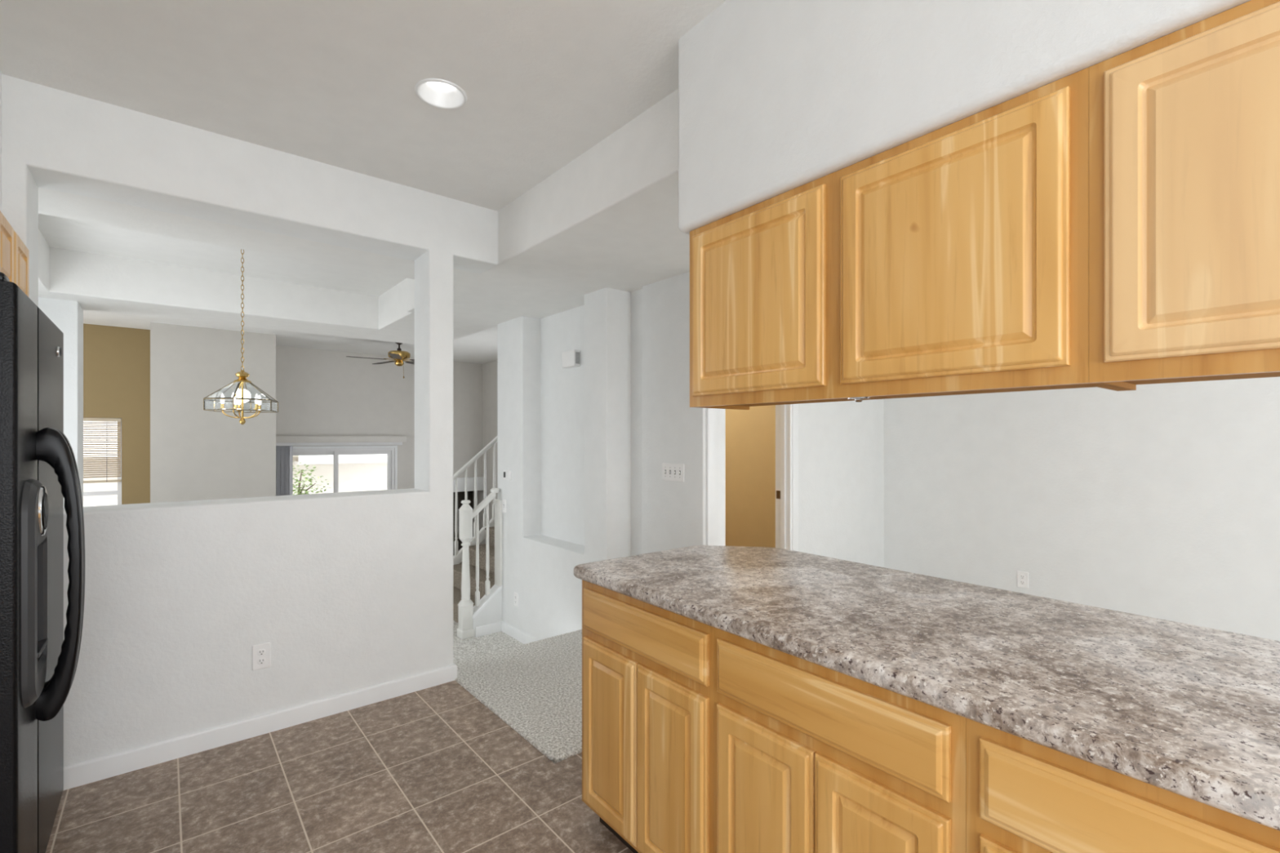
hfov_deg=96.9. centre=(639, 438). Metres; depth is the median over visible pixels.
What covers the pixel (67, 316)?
wall
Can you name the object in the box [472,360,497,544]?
wall
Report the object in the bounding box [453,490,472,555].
wall
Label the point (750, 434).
wall
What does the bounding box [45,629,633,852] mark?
floor
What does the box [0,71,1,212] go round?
wall
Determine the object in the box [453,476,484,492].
trim
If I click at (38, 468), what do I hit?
refrigerator
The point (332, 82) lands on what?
ceiling
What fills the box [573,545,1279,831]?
countertop
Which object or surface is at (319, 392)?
wall
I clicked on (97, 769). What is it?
baseboard
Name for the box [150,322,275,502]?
wall
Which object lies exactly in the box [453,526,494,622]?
staircase
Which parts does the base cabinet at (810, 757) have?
door, drawer, door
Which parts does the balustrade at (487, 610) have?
newel post, handrail, rail, half post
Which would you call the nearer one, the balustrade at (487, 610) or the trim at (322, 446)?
the balustrade at (487, 610)
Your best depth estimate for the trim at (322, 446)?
8.90 m
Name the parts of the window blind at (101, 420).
rail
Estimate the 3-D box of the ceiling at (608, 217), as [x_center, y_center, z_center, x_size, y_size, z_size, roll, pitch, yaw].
[0.312,-1.232,2.578,5.890,0.345,9.550,0,0,-40]
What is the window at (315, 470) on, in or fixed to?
in the wall at (319, 392)
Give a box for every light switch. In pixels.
[502,499,506,512]
[662,462,684,481]
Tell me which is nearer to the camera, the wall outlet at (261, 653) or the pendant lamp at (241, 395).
the wall outlet at (261, 653)
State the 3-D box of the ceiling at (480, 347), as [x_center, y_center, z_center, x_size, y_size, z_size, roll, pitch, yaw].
[-3.906,-1.390,6.297,6.900,0.120,4.830,0,0,-40]
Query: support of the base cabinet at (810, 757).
on the floor at (434, 769)
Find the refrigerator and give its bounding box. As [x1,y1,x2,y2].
[0,271,84,852]
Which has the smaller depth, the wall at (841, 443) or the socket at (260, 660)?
the socket at (260, 660)
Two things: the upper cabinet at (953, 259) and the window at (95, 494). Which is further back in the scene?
the window at (95, 494)
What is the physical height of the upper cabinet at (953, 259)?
0.622 m
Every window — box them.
[83,417,121,506]
[293,447,395,494]
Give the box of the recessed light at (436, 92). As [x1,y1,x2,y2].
[414,78,467,109]
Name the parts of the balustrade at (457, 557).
handrail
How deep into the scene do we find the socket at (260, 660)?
2.68 m
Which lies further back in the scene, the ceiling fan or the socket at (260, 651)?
the ceiling fan
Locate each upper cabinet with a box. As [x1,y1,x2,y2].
[0,211,28,296]
[689,67,1126,409]
[1088,0,1279,391]
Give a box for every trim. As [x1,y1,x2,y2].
[293,445,397,488]
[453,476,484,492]
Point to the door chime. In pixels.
(571, 358)
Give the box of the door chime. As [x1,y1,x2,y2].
[561,350,580,368]
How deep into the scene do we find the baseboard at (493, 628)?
5.11 m
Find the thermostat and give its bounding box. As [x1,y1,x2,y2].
[502,470,511,479]
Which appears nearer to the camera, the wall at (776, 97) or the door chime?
the wall at (776, 97)
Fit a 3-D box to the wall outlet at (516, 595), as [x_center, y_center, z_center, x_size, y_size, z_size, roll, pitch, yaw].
[-1.095,1.425,5.005,0.008,0.118,0.074,0,0,-40]
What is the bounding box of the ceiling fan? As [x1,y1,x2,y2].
[346,342,414,378]
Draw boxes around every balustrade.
[453,435,497,564]
[456,488,502,639]
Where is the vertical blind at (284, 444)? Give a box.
[275,435,406,495]
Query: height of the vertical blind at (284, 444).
2.170 m
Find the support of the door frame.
in the wall at (841, 443)
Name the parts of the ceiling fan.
blade, blade, blade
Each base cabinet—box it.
[582,579,714,852]
[714,627,966,852]
[966,718,1279,852]
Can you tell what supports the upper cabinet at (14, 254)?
attached to the wall at (350, 591)
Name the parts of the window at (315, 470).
sash, pane, sash, pane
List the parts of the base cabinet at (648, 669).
door, drawer, door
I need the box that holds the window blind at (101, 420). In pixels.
[83,417,121,483]
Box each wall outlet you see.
[252,642,271,671]
[514,591,518,607]
[1017,570,1028,588]
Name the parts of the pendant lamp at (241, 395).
skirt pane, shade pane, arm, skirt pane, stem, cord, chain, shade pane, skirt pane, skirt pane, shade pane, skirt pane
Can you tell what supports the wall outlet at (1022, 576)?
attached to the wall at (1162, 501)
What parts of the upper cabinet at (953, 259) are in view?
door, cabinet catch, door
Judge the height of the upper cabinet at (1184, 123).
0.609 m
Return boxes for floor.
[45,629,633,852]
[453,620,523,662]
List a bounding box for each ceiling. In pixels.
[0,0,726,296]
[38,88,689,344]
[83,310,497,364]
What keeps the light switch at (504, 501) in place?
attached to the wall at (584, 447)
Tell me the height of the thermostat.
0.085 m
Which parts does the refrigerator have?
freezer door, control panel, control panel, fridge door, handle, handle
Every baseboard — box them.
[63,662,457,790]
[475,621,502,637]
[501,621,537,644]
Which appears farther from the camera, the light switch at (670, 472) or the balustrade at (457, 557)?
the balustrade at (457, 557)
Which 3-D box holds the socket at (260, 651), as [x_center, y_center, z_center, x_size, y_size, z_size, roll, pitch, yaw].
[-1.790,1.013,2.683,0.034,0.030,0.002,0,0,-40]
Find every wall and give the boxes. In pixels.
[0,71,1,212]
[1,74,497,766]
[38,297,83,507]
[83,323,150,504]
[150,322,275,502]
[275,345,482,488]
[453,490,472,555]
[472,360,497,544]
[497,271,689,640]
[678,0,1251,234]
[689,399,883,567]
[725,404,775,547]
[883,377,1279,640]
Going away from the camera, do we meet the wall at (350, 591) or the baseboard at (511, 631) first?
the wall at (350, 591)
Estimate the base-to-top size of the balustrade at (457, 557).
2.636 m
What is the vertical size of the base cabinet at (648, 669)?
0.902 m
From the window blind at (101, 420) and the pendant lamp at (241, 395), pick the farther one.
the window blind at (101, 420)
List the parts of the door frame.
strike plate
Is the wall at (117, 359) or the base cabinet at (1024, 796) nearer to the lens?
the base cabinet at (1024, 796)
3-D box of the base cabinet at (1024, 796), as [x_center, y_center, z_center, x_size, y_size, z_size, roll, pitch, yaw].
[1.014,0.949,0.957,0.620,0.902,0.636,0,0,-39]
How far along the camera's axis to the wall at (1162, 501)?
3.83 m
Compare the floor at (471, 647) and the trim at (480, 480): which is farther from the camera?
the trim at (480, 480)
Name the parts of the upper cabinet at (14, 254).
door, door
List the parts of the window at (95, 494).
meeting rail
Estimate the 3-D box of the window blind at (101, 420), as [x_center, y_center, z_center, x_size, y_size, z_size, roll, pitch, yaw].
[-6.595,0.144,6.512,0.943,0.762,0.037,0,0,-40]
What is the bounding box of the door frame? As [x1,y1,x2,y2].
[706,404,798,551]
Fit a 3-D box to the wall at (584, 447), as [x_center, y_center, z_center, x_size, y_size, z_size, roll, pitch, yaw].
[-0.459,0.355,4.495,0.310,2.830,2.360,0,0,-40]
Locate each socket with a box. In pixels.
[257,648,266,655]
[257,657,266,664]
[1019,574,1025,578]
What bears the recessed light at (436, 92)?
in the ceiling at (332, 82)
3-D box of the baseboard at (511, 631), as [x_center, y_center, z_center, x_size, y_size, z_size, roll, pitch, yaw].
[-0.840,1.726,4.697,0.014,0.088,1.340,0,0,-40]
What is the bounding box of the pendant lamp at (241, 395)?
[203,248,278,424]

